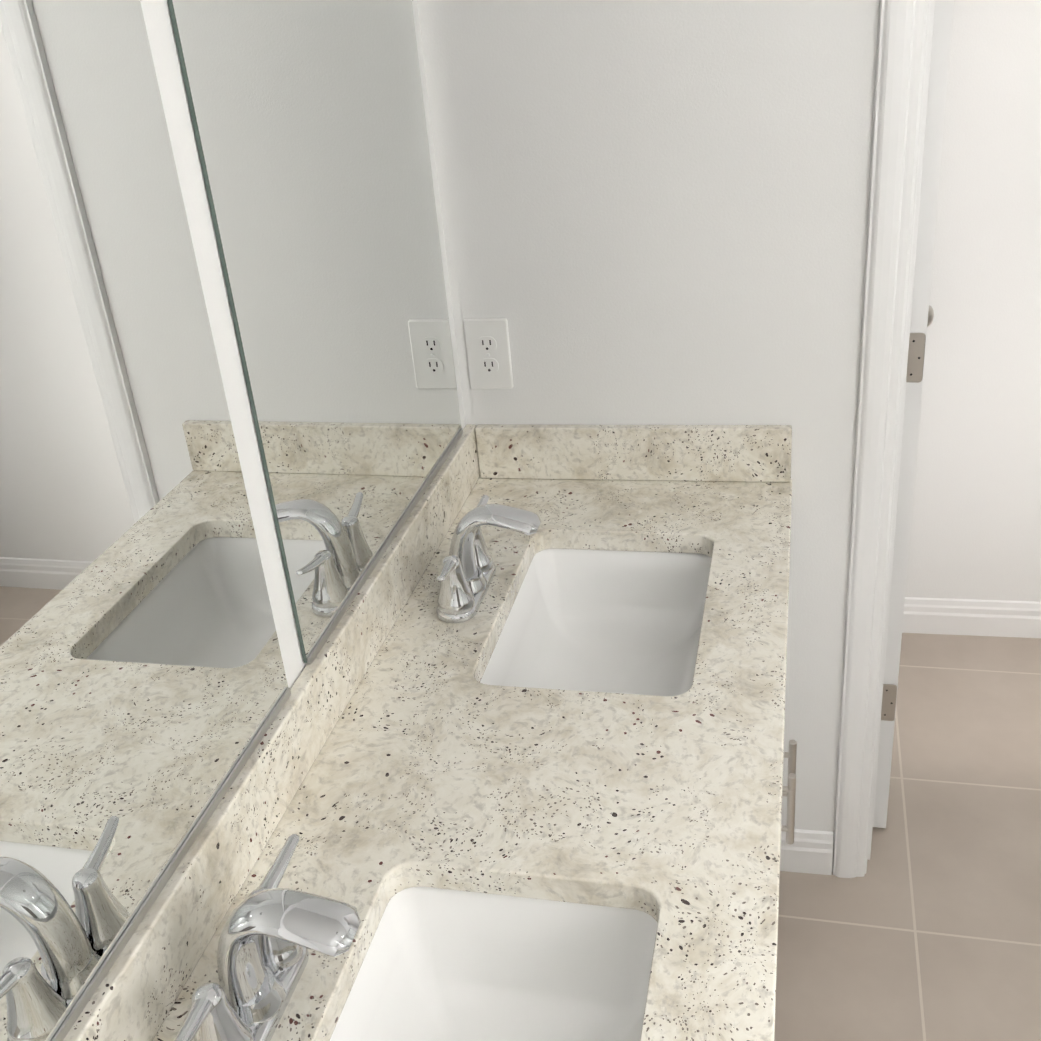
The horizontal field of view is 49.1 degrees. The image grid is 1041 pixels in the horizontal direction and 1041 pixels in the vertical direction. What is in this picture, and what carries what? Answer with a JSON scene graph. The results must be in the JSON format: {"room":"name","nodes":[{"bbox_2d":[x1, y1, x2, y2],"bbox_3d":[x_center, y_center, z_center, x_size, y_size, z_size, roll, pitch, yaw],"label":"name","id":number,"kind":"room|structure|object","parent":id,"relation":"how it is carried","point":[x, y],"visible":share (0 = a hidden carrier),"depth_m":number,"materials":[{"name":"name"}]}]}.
{"room":"bathroom","nodes":[
{"label":"bathroom","id":0,"kind":"room"},
{"bbox_2d":[140,0,465,688],"bbox_3d":[-0.356,-0.054,1.196,0.100,2.593,3.724,2,28,13],"label":"wall","id":1,"kind":"structure","parent":0,"point":[164,50],"depth_m":1.19,"materials":[{"name":"paint"}]},
{"bbox_2d":[0,0,290,1040],"bbox_3d":[-0.414,-0.071,0.713,0.012,1.080,0.884,2,28,14],"label":"mirror","id":2,"kind":"object","parent":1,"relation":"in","point":[144,692],"visible":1,"depth_m":0.96,"materials":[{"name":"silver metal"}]},
{"bbox_2d":[167,0,462,663],"bbox_3d":[-0.227,-0.467,1.448,0.011,1.080,0.714,2,28,14],"label":"mirror","id":3,"kind":"object","parent":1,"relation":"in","point":[309,123],"visible":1,"depth_m":1.42,"materials":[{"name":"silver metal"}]},
{"bbox_2d":[417,0,879,859],"bbox_3d":[0.240,-0.460,1.875,0.722,2.593,0.115,1,28,13],"label":"wall","id":4,"kind":"structure","parent":0,"point":[653,212],"depth_m":1.81,"materials":[{"name":"paint"}]},
{"bbox_2d":[463,318,512,388],"bbox_3d":[-0.056,-0.286,1.966,0.077,0.126,0.007,1,28,13],"label":"duplex electrical outlet","id":5,"kind":"object","parent":4,"relation":"attached to","point":[488,353],"visible":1,"depth_m":1.96,"materials":[{"name":"white plastic"}]},
{"bbox_2d":[832,0,934,877],"bbox_3d":[1.006,-0.234,1.815,0.904,2.118,0.151,1,28,13],"label":"door frame","id":6,"kind":"structure","parent":4,"relation":"attached to","point":[905,28],"depth_m":1.85,"materials":[{"name":"white paint"}]},
{"bbox_2d":[873,0,953,827],"bbox_3d":[0.780,-0.411,2.268,0.168,2.032,0.808,1,28,13],"label":"door","id":7,"kind":"structure","parent":6,"relation":"attached to","point":[922,313],"depth_m":1.96,"materials":[{"name":"white paint"}]},
{"bbox_2d":[780,597,1040,874],"bbox_3d":[1.066,1.076,1.466,2.577,0.105,3.524,1,28,13],"label":"baseboard","id":8,"kind":"structure","parent":4,"relation":"attached to","point":[809,851],"depth_m":3.01,"materials":[{"name":"white paint"}]},
{"bbox_2d":[775,633,1040,1040],"bbox_3d":[1.026,1.166,1.524,2.877,0.100,3.724,1,28,13],"label":"floor","id":9,"kind":"structure","parent":0,"point":[926,926],"depth_m":2.29,"materials":[{"name":"tile"}]},
{"bbox_2d":[781,740,796,844],"bbox_3d":[0.051,0.730,1.499,0.588,0.858,1.716,2,28,13],"label":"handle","id":10,"kind":"object","parent":9,"relation":"on","point":[789,792],"visible":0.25,"depth_m":1.70,"materials":[{"name":"silver metal"}]},
{"bbox_2d":[63,424,791,1040],"bbox_3d":[-0.002,0.291,1.270,0.572,0.136,1.727,2,28,13],"label":"countertop","id":11,"kind":"structure","parent":10,"relation":"on","point":[399,748],"depth_m":1.33,"materials":[{"name":"beige stone"}]},
{"bbox_2d":[174,834,360,1040],"bbox_3d":[-0.210,0.394,1.018,0.151,0.144,0.259,2,28,13],"label":"faucet","id":12,"kind":"object","parent":11,"relation":"on","point":[272,933],"visible":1,"depth_m":0.99,"materials":[{"name":"silver metal"}]},
{"bbox_2d":[436,495,540,622],"bbox_3d":[-0.041,0.045,1.665,0.151,0.144,0.259,2,28,13],"label":"faucet","id":13,"kind":"object","parent":11,"relation":"on","point":[466,575],"visible":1,"depth_m":1.63,"materials":[{"name":"silver metal"}]},
{"bbox_2d":[330,887,657,1040],"bbox_3d":[-0.034,0.570,1.056,0.322,0.156,0.462,2,28,13],"label":"sink","id":14,"kind":"object","parent":11,"relation":"in","point":[438,964],"visible":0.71,"depth_m":1.22,"materials":[{"name":"white ceramic"}]},
{"bbox_2d":[480,549,710,695],"bbox_3d":[0.129,0.220,1.705,0.322,0.156,0.462,2,28,13],"label":"sink","id":15,"kind":"object","parent":11,"relation":"in","point":[622,622],"visible":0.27,"depth_m":1.85,"materials":[{"name":"white ceramic"}]},
{"bbox_2d":[905,0,1040,601],"bbox_3d":[1.567,-0.860,2.408,2.020,2.593,0.100,1,28,13],"label":"wall","id":16,"kind":"structure","parent":0,"point":[975,531],"depth_m":2.69,"materials":[{"name":"paint"}]}
]}

